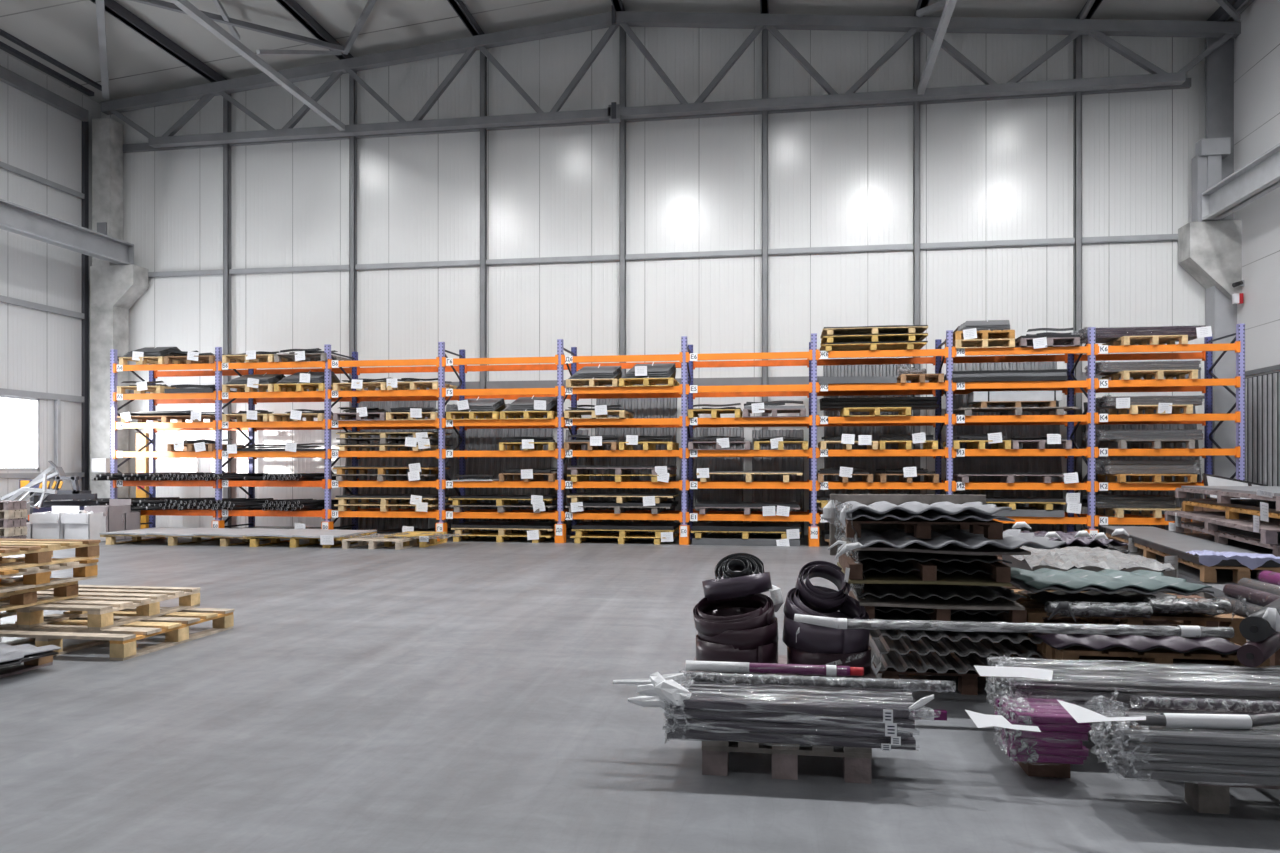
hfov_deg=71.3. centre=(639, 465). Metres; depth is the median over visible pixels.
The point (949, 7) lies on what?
tie
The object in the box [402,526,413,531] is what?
paper note
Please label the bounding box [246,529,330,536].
sheet
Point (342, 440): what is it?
pallet
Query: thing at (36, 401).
window
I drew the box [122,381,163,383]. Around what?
flashing strip
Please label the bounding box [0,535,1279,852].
floor
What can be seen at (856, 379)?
metal sheet
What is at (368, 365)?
bay
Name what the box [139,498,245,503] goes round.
pipe
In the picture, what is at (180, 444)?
paper note
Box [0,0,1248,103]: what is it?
ceiling
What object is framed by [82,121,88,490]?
wall post
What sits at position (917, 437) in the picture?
paper note
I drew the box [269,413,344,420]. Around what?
pallet
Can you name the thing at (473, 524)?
metal sheet
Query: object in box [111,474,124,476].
pipe
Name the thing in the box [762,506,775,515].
paper note
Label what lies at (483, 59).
wall post
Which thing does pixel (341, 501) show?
pallet
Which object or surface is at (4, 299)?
wall rail
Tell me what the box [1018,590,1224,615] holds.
sheet
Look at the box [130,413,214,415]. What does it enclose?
flashing strip
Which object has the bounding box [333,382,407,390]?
pallet
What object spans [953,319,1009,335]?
flashing
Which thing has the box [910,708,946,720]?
tube
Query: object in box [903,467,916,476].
paper note
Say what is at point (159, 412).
flashing strip
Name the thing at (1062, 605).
knot
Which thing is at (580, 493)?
metal sheet
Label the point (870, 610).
spacer
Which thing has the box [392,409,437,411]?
flashing strip
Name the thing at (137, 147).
wall rail
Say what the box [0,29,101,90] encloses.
beam
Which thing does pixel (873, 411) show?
pallet
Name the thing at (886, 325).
metal sheet
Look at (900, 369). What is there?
roll
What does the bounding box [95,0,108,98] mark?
tie
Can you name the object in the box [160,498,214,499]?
pipe
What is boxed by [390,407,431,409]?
flashing strip
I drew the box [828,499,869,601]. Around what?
wrap
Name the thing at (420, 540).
paper note
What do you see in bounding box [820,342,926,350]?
pallet
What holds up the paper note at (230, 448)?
attached to the flashing strip at (257, 447)
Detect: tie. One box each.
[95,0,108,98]
[130,0,345,52]
[170,0,344,130]
[212,0,239,39]
[256,49,341,54]
[343,0,376,54]
[916,0,961,16]
[918,0,956,94]
[1080,0,1094,19]
[1215,0,1240,20]
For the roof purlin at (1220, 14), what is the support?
on the roof truss
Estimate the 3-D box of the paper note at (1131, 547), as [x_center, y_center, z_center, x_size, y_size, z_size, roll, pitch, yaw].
[6.796,1.089,12.295,0.162,0.200,0.019,0,0,-17]
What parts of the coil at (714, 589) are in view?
metal coil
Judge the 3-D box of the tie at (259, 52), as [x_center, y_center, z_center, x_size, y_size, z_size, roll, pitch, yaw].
[-8.038,-9.818,21.180,0.090,1.258,2.794,0,0,20]
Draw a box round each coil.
[693,593,774,636]
[696,634,777,673]
[698,607,778,649]
[702,553,771,599]
[782,609,869,654]
[783,585,868,628]
[787,646,870,677]
[795,561,849,612]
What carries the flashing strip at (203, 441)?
on the pallet at (170, 447)
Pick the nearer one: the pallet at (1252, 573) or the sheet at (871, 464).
the pallet at (1252, 573)
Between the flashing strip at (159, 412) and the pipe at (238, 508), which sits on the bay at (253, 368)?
the pipe at (238, 508)
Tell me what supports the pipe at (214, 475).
on the pipe at (221, 477)
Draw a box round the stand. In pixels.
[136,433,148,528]
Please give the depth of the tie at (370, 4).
21.64 m
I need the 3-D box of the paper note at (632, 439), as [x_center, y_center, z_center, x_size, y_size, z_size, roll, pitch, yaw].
[-0.177,-0.572,19.623,0.279,0.218,0.017,0,0,15]
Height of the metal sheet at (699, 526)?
0.108 m
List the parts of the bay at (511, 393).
post, post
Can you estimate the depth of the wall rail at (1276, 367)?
19.09 m
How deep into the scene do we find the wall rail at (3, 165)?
23.10 m
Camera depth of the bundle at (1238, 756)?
4.28 m
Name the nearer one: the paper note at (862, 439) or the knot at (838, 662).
the knot at (838, 662)
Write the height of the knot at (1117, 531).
0.092 m
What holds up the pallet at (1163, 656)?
on the pallet at (1175, 661)
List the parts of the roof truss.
splice plate, ridge plate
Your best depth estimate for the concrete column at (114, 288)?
24.54 m
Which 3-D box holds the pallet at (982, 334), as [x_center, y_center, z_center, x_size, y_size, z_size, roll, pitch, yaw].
[7.257,-2.721,19.126,1.167,0.180,1.300,0,0,9]
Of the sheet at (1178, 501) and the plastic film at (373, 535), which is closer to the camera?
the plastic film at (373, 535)
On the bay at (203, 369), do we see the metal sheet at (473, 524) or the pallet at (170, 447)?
the pallet at (170, 447)
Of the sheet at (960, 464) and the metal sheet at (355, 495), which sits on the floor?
the sheet at (960, 464)
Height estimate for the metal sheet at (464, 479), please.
0.038 m
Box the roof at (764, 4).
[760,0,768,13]
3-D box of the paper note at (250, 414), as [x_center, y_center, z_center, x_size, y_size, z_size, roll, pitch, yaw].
[-9.152,-1.203,21.041,0.282,0.225,0.036,0,0,8]
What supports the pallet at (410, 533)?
on the floor
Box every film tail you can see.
[613,673,684,684]
[627,696,673,713]
[636,684,658,695]
[650,672,664,687]
[655,679,690,705]
[908,694,933,711]
[909,709,940,719]
[1085,695,1128,711]
[1109,691,1117,709]
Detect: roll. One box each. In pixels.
[896,367,914,374]
[909,368,925,373]
[1045,601,1152,617]
[1144,597,1231,613]
[1237,631,1279,667]
[1239,598,1279,641]
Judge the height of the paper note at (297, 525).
0.223 m
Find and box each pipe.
[71,497,179,500]
[96,477,120,480]
[96,500,108,503]
[100,474,110,477]
[104,472,202,473]
[107,476,126,479]
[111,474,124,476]
[122,473,130,476]
[131,498,183,499]
[131,500,141,503]
[131,507,178,510]
[137,472,235,475]
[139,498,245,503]
[146,506,166,509]
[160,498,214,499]
[170,499,204,502]
[185,473,203,475]
[204,498,256,502]
[213,474,263,476]
[218,476,239,479]
[220,498,273,502]
[221,473,267,474]
[224,499,277,503]
[229,500,266,504]
[232,507,248,509]
[233,503,256,506]
[239,476,263,479]
[244,476,335,479]
[245,506,346,509]
[248,506,323,509]
[257,503,349,506]
[265,499,312,502]
[293,476,311,479]
[293,503,337,506]
[297,479,321,480]
[297,499,347,503]
[299,506,323,509]
[300,474,331,477]
[302,504,320,507]
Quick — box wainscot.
[1245,371,1279,485]
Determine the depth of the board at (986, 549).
6.78 m
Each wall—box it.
[0,51,100,519]
[101,27,1204,534]
[1229,0,1279,377]
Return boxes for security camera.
[1232,280,1243,286]
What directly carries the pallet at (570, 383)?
on the bay at (576, 394)
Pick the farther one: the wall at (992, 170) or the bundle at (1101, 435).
the wall at (992, 170)
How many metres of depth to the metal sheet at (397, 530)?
21.16 m
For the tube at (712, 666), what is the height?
0.067 m
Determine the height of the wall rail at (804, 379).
0.200 m
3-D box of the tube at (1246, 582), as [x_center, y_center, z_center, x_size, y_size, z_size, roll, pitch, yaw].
[5.260,1.060,7.070,0.130,0.127,1.860,0,0,9]
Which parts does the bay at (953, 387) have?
post, post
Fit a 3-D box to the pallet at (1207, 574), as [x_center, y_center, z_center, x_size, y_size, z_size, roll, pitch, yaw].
[6.986,1.135,11.633,0.736,0.170,5.000,0,0,17]
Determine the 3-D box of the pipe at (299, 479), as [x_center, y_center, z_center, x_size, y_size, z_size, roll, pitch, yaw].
[-7.712,0.314,21.318,0.080,0.082,1.186,0,-1,30]
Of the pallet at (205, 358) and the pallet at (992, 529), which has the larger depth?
the pallet at (205, 358)
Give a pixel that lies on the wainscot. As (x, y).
(1262, 392)
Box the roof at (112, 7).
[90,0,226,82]
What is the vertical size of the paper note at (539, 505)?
0.247 m
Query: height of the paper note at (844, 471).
0.236 m
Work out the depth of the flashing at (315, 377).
21.01 m
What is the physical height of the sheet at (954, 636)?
0.042 m
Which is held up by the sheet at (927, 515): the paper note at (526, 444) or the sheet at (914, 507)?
the sheet at (914, 507)
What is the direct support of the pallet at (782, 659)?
on the floor
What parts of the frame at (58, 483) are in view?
blue panel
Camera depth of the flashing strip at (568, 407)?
19.87 m
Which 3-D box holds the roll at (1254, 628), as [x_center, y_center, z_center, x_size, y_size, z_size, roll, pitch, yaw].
[4.266,1.018,6.015,0.160,0.158,1.258,0,0,44]
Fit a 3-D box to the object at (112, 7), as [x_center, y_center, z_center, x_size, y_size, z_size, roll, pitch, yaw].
[-14.054,-10.474,7.520,0.200,0.260,34.500,0,0,9]
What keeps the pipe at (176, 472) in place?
on the pipe
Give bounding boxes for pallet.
[0,501,26,509]
[0,509,27,518]
[0,518,26,527]
[0,526,27,535]
[0,535,26,538]
[0,538,100,570]
[0,557,97,592]
[0,577,77,611]
[0,585,200,629]
[0,607,234,660]
[0,650,53,678]
[100,534,270,546]
[117,386,176,393]
[117,415,236,422]
[119,356,179,364]
[164,355,244,363]
[167,444,243,450]
[222,354,298,362]
[222,384,295,391]
[222,414,292,421]
[246,532,376,547]
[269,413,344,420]
[274,353,351,361]
[274,383,344,391]
[332,474,448,480]
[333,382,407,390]
[333,413,406,420]
[333,468,449,473]
[334,497,449,504]
[334,502,452,511]
[335,445,449,450]
[336,432,450,437]
[336,438,450,443]
[342,535,429,549]
[384,531,446,546]
[386,412,454,420]
[387,381,456,389]
[446,411,507,419]
[448,498,556,505]
[450,503,565,512]
[451,528,554,535]
[452,531,554,542]
[499,442,556,450]
[499,473,566,481]
[500,411,556,419]
[564,410,632,418]
[564,442,618,449]
[565,505,676,513]
[566,379,618,387]
[567,468,676,474]
[567,474,676,481]
[567,494,678,502]
[570,532,678,544]
[571,527,678,536]
[619,378,679,386]
[619,442,678,449]
[688,409,742,417]
[688,441,751,449]
[688,655,876,678]
[691,530,800,538]
[695,506,799,514]
[696,473,802,481]
[702,741,871,783]
[743,408,805,417]
[754,441,807,449]
[817,473,872,482]
[817,499,829,507]
[818,441,877,449]
[820,326,927,338]
[820,334,927,345]
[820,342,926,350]
[838,513,1002,539]
[840,407,910,416]
[874,664,987,694]
[875,474,938,482]
[878,441,937,448]
[897,373,943,382]
[943,440,1010,448]
[945,330,1014,346]
[953,338,1014,348]
[953,407,1078,415]
[953,474,1063,482]
[972,401,1055,407]
[986,502,1065,509]
[994,555,1163,563]
[994,705,1101,732]
[1003,585,1217,626]
[1011,440,1071,448]
[1011,589,1245,645]
[1014,337,1079,347]
[1031,617,1247,657]
[1035,651,1231,666]
[1037,641,1269,667]
[1096,507,1181,517]
[1097,474,1196,482]
[1098,439,1194,448]
[1101,369,1197,379]
[1102,335,1187,345]
[1105,533,1279,582]
[1109,405,1192,413]
[1165,511,1279,543]
[1171,780,1279,813]
[1173,522,1279,556]
[1175,488,1279,510]
[1181,503,1225,532]
[1182,501,1279,518]
[1197,592,1216,600]
[1218,611,1279,667]
[1250,570,1259,577]
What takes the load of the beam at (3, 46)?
attached to the ceiling
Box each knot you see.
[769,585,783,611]
[823,500,834,523]
[826,653,862,664]
[828,540,845,559]
[836,542,862,557]
[839,505,846,526]
[871,655,880,674]
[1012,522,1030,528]
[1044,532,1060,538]
[1048,602,1075,621]
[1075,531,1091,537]
[1094,533,1107,540]
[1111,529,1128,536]
[1232,595,1249,615]
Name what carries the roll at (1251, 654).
on the bundle at (1078, 682)
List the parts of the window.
wall rail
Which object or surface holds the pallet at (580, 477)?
on the bay at (576, 394)
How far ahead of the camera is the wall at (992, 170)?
22.75 m
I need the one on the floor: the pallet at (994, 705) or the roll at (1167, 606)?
the pallet at (994, 705)
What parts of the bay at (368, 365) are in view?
post, post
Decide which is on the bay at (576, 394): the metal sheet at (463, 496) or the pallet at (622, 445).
the pallet at (622, 445)
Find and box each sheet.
[0,643,60,662]
[0,651,58,667]
[99,527,189,534]
[146,528,240,535]
[165,388,236,392]
[194,528,286,536]
[224,449,350,450]
[246,526,350,529]
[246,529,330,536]
[292,529,376,537]
[333,466,450,467]
[335,494,454,497]
[337,431,452,433]
[337,443,452,445]
[340,401,435,530]
[376,528,451,533]
[445,404,552,533]
[450,495,565,498]
[451,479,506,480]
[451,521,565,528]
[564,430,587,534]
[565,409,633,413]
[565,440,623,441]
[567,466,675,467]
[567,492,677,495]
[567,500,677,506]
[572,522,679,529]
[592,398,676,532]
[687,427,743,535]
[689,408,742,411]
[692,522,800,531]
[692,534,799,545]
[695,501,798,507]
[696,471,799,472]
[744,406,804,408]
[752,429,803,537]
[817,376,896,383]
[817,496,829,499]
[822,530,829,538]
[823,325,927,328]
[823,364,913,529]
[824,333,927,335]
[824,341,927,343]
[835,501,1011,514]
[839,510,1014,520]
[849,550,1011,563]
[850,584,1025,600]
[851,529,1065,548]
[860,559,992,574]
[869,636,1034,673]
[870,629,1042,643]
[872,635,1041,657]
[874,606,1008,615]
[875,609,1005,622]
[943,439,1010,441]
[944,369,1067,377]
[944,372,1065,381]
[952,376,1067,381]
[953,362,1064,532]
[953,473,1062,474]
[965,710,1040,731]
[974,666,1052,679]
[986,497,1065,501]
[994,507,1063,516]
[1002,555,1164,590]
[1003,531,1127,545]
[1010,574,1213,595]
[1011,567,1211,591]
[1015,335,1079,340]
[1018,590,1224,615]
[1019,543,1129,553]
[1032,633,1240,652]
[1037,637,1236,654]
[1057,700,1145,722]
[1084,402,1203,541]
[1101,526,1259,557]
[1106,528,1279,566]
[1109,545,1258,597]
[1181,486,1279,495]
[1181,521,1279,544]
[1181,533,1272,553]
[1189,498,1279,512]
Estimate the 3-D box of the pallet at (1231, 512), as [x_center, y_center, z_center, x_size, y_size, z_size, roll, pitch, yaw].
[8.288,0.605,11.274,1.515,0.150,4.300,0,0,18]
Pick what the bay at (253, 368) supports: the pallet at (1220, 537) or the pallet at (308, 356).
the pallet at (308, 356)
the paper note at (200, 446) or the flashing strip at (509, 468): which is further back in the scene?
the paper note at (200, 446)
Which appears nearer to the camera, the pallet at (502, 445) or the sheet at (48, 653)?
the sheet at (48, 653)
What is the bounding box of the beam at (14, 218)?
[0,199,133,264]
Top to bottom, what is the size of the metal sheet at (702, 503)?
0.068 m
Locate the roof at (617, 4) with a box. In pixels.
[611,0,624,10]
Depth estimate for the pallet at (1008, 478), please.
18.66 m
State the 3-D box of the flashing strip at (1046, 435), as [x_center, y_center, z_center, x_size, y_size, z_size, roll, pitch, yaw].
[8.147,-0.607,18.490,0.810,0.052,0.119,0,0,12]
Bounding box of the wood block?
[1017,761,1069,777]
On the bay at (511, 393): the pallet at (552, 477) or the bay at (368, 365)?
the pallet at (552, 477)
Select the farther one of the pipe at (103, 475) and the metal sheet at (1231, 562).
the pipe at (103, 475)
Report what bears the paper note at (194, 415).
attached to the pallet at (141, 419)
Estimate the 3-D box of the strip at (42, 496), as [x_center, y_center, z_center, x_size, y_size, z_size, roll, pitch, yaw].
[-13.982,0.725,20.870,0.050,0.498,0.339,0,0,-8]
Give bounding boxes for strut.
[21,487,56,493]
[42,474,46,491]
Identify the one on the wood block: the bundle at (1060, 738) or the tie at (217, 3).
the bundle at (1060, 738)
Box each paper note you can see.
[120,412,130,420]
[132,351,143,359]
[136,381,146,390]
[174,440,183,449]
[187,351,198,360]
[190,411,200,420]
[194,442,205,451]
[227,444,236,453]
[246,350,255,359]
[247,378,258,387]
[247,410,256,419]
[285,442,296,451]
[290,410,301,419]
[294,523,304,528]
[295,351,304,360]
[300,373,309,382]
[320,535,333,544]
[351,379,362,388]
[356,407,367,416]
[386,378,396,387]
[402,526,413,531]
[405,437,416,446]
[408,471,419,480]
[409,463,420,471]
[410,408,421,417]
[410,495,421,504]
[416,432,427,441]
[416,502,427,511]
[417,439,429,448]
[419,536,428,541]
[457,400,468,409]
[521,469,532,478]
[522,439,533,448]
[527,530,538,539]
[531,495,542,503]
[532,502,545,511]
[534,400,545,409]
[570,502,582,511]
[590,436,601,445]
[595,405,606,414]
[626,435,637,444]
[635,366,646,375]
[643,496,654,505]
[655,466,666,473]
[657,472,669,482]
[661,532,672,541]
[697,468,708,477]
[716,438,729,447]
[751,403,764,412]
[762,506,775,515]
[770,437,782,448]
[776,505,789,516]
[776,538,789,545]
[786,529,799,538]
[839,466,852,477]
[841,434,854,443]
[858,435,871,444]
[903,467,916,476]
[912,432,925,443]
[963,328,976,338]
[988,432,1001,443]
[1033,337,1046,348]
[1047,434,1060,443]
[1063,472,1078,483]
[1066,493,1079,502]
[1067,502,1081,513]
[1116,398,1129,407]
[1128,538,1137,551]
[1158,403,1171,412]
[1164,556,1177,577]
[1169,522,1175,531]
[1175,513,1180,526]
[1196,326,1211,337]
[1253,515,1258,532]
[1256,490,1273,497]
[1260,502,1268,521]
[1262,608,1279,631]
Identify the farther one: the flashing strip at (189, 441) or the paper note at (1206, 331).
the flashing strip at (189, 441)
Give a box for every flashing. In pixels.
[123,346,180,356]
[224,373,284,384]
[276,370,339,384]
[448,397,505,411]
[502,395,556,411]
[568,364,621,378]
[621,362,675,378]
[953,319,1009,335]
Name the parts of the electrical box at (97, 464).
door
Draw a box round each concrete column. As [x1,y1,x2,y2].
[90,118,147,497]
[1178,37,1241,478]
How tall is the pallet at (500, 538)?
0.155 m
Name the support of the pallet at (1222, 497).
on the metal sheet at (1252, 504)
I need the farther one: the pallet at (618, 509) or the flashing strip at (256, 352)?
the flashing strip at (256, 352)
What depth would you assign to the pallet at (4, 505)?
19.54 m
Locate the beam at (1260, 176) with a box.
[1202,143,1279,220]
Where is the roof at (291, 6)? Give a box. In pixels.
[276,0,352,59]
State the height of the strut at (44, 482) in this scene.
0.427 m
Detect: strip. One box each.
[19,492,30,500]
[38,486,46,507]
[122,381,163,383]
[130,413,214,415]
[132,410,191,412]
[133,412,214,414]
[156,411,214,412]
[167,351,197,352]
[169,353,212,354]
[171,384,214,386]
[176,386,212,387]
[184,440,214,442]
[184,441,214,443]
[224,447,308,449]
[231,412,272,413]
[237,445,319,446]
[238,410,267,412]
[245,446,318,447]
[246,443,323,444]
[256,352,278,353]
[280,348,320,352]
[296,410,323,411]
[339,407,378,409]
[342,379,385,381]
[343,409,384,411]
[346,410,387,412]
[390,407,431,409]
[391,408,434,410]
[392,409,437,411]
[397,379,421,381]
[401,378,437,380]
[454,474,493,476]
[459,477,490,479]
[503,437,552,439]
[505,437,552,439]
[506,469,549,471]
[509,439,554,441]
[509,440,554,441]
[509,468,556,469]
[568,407,619,408]
[568,435,614,437]
[576,405,621,407]
[576,438,616,439]
[620,438,664,440]
[625,435,672,438]
[690,437,744,439]
[692,440,733,441]
[693,403,740,406]
[704,436,740,437]
[744,403,784,405]
[746,401,802,403]
[756,438,802,440]
[758,436,800,437]
[819,471,868,473]
[820,468,855,470]
[831,467,865,469]
[844,568,849,581]
[879,434,932,437]
[882,438,933,440]
[884,471,934,473]
[885,468,927,469]
[885,470,928,472]
[953,434,987,436]
[957,436,1006,438]
[1011,437,1065,439]
[1012,435,1046,437]
[1027,328,1072,331]
[1035,332,1071,334]
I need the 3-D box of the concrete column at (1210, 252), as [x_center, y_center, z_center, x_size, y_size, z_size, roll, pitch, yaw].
[13.167,-4.130,20.430,1.320,11.700,0.650,0,0,9]
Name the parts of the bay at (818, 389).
post, post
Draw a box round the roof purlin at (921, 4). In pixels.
[914,0,929,15]
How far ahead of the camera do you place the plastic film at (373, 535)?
18.93 m
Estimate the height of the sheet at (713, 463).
2.678 m
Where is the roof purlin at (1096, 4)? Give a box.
[1076,0,1102,18]
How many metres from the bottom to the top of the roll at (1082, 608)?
0.123 m
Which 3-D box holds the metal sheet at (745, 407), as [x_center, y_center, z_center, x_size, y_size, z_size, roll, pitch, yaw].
[2.998,-1.265,19.876,1.298,0.068,1.400,0,0,9]
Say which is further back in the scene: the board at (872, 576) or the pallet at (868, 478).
the pallet at (868, 478)
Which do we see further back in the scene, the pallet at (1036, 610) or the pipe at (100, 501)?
the pipe at (100, 501)
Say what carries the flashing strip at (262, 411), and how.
on the flashing strip at (266, 412)
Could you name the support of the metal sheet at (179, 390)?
on the bay at (203, 369)
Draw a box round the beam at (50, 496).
[38,493,96,499]
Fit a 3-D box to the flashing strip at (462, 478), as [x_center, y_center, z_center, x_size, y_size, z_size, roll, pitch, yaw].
[-3.778,0.286,20.437,0.718,0.073,0.129,0,0,6]
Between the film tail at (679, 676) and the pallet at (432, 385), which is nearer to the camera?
the film tail at (679, 676)
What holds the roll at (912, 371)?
on the pallet at (914, 378)
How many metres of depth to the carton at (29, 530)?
20.13 m
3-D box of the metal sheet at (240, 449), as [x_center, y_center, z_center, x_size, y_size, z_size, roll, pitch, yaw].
[-8.513,-0.380,21.682,2.574,0.058,1.400,0,0,9]
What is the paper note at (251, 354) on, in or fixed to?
attached to the pallet at (259, 357)
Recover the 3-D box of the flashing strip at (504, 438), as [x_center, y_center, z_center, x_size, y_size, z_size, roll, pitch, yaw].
[-2.546,-0.625,20.345,1.142,0.082,0.133,0,0,2]
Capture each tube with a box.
[685,660,863,676]
[687,672,955,691]
[794,614,1234,637]
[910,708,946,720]
[1125,712,1279,728]
[1130,696,1279,712]
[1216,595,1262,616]
[1223,583,1279,606]
[1238,578,1279,595]
[1258,570,1279,585]
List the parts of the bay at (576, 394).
post, post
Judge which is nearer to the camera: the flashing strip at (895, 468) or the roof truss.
the flashing strip at (895, 468)
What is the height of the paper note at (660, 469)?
0.216 m
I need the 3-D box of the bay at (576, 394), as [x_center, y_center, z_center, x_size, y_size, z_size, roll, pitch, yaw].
[-0.383,-0.560,20.453,2.880,4.560,1.546,0,0,9]
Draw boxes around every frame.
[19,476,90,513]
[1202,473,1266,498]
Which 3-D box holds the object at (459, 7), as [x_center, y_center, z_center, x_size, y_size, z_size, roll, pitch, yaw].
[-6.793,-11.176,6.380,0.200,0.260,34.500,0,0,9]
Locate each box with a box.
[91,458,109,471]
[968,390,1061,403]
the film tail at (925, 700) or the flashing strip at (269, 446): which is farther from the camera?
the flashing strip at (269, 446)
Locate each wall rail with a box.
[0,161,83,198]
[0,295,83,318]
[0,473,83,477]
[123,78,1190,152]
[130,370,1200,393]
[148,234,1178,277]
[1245,364,1279,375]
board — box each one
[837,562,1011,586]
[840,535,1030,554]
[851,589,1024,609]
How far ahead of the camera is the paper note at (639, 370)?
19.58 m
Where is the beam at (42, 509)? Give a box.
[33,507,83,512]
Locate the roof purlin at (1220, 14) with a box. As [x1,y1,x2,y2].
[1207,0,1245,20]
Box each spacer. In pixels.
[839,550,862,579]
[849,591,874,619]
[905,560,936,580]
[927,609,950,620]
[970,561,1010,581]
[996,610,1026,622]
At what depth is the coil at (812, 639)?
6.50 m
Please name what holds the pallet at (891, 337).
on the metal sheet at (887, 341)
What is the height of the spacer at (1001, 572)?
0.115 m
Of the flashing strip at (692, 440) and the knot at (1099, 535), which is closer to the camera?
the knot at (1099, 535)
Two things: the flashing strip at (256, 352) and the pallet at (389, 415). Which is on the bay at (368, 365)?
the pallet at (389, 415)
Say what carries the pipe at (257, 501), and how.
on the pipe
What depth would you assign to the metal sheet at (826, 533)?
19.31 m
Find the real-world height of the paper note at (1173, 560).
0.280 m
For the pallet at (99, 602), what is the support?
on the pallet at (122, 639)
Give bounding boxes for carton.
[26,522,31,538]
[29,506,78,538]
[61,506,105,541]
[84,499,130,539]
[122,506,140,539]
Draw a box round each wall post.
[54,399,60,500]
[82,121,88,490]
[223,94,230,527]
[349,72,356,409]
[480,50,486,388]
[619,26,625,375]
[762,29,767,429]
[913,32,919,493]
[1073,35,1081,530]
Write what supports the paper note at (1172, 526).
attached to the metal sheet at (1183, 543)
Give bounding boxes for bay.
[110,349,247,527]
[212,347,351,537]
[321,344,458,529]
[435,342,570,540]
[555,339,687,542]
[679,336,811,544]
[808,333,947,546]
[935,330,1090,525]
[1067,324,1244,534]
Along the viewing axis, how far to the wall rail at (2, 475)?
22.65 m
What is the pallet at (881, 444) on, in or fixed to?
on the bay at (818, 389)
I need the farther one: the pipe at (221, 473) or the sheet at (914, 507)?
the pipe at (221, 473)
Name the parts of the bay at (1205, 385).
post, post, post, post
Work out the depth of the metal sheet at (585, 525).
19.85 m
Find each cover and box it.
[830,494,985,554]
[1011,546,1175,593]
[1186,550,1279,569]
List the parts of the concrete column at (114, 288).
bracket plate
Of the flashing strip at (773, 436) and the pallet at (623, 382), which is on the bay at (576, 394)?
the pallet at (623, 382)
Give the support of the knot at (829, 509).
hanging from the sheet at (914, 507)
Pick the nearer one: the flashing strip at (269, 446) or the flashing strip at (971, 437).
the flashing strip at (971, 437)
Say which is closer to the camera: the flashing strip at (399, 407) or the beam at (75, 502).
the flashing strip at (399, 407)
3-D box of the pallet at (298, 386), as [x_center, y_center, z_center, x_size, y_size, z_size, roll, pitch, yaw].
[-7.886,-1.841,21.503,1.243,0.180,1.300,0,0,9]
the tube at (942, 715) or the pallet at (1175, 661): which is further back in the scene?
the pallet at (1175, 661)
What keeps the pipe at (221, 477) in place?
on the bay at (253, 368)
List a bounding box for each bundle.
[663,669,919,751]
[820,397,938,410]
[985,656,1279,728]
[993,693,1090,764]
[1071,326,1205,343]
[1080,494,1175,507]
[1083,429,1204,441]
[1084,360,1200,375]
[1089,706,1279,785]
[1096,395,1204,407]
[1096,459,1200,474]
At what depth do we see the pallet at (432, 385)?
20.63 m
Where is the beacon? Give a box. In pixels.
[1232,293,1242,303]
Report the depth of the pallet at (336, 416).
20.72 m
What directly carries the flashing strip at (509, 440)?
on the pallet at (502, 445)
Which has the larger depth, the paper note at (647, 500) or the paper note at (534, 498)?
the paper note at (534, 498)
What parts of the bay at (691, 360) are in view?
post, post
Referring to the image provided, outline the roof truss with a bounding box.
[100,5,1240,147]
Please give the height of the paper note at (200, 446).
0.244 m
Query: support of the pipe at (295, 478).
on the bay at (253, 368)
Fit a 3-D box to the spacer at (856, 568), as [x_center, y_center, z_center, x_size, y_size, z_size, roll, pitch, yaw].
[1.751,0.812,7.449,0.100,0.115,1.240,0,0,9]
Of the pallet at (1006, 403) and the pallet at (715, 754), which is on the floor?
the pallet at (715, 754)
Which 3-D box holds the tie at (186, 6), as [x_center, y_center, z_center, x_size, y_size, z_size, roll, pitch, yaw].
[-8.547,-8.977,19.475,0.150,0.345,8.278,0,0,10]
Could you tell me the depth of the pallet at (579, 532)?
19.76 m
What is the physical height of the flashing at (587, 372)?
0.374 m
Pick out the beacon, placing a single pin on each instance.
(1237, 298)
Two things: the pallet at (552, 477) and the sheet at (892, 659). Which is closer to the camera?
the sheet at (892, 659)
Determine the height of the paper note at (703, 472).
0.220 m
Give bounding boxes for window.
[0,388,83,470]
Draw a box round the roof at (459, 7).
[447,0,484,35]
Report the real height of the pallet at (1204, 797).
0.205 m
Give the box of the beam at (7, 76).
[0,65,88,121]
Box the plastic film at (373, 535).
[343,533,471,538]
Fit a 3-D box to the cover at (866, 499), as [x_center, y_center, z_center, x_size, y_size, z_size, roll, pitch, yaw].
[2.426,0.540,8.122,1.364,0.560,0.080,0,0,9]
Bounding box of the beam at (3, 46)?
[0,41,93,95]
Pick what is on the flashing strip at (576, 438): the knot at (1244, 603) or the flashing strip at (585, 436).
the flashing strip at (585, 436)
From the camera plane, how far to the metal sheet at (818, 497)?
19.61 m
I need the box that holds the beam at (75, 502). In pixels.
[43,500,98,506]
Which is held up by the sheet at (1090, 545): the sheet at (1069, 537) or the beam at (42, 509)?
the sheet at (1069, 537)
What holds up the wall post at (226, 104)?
on the floor

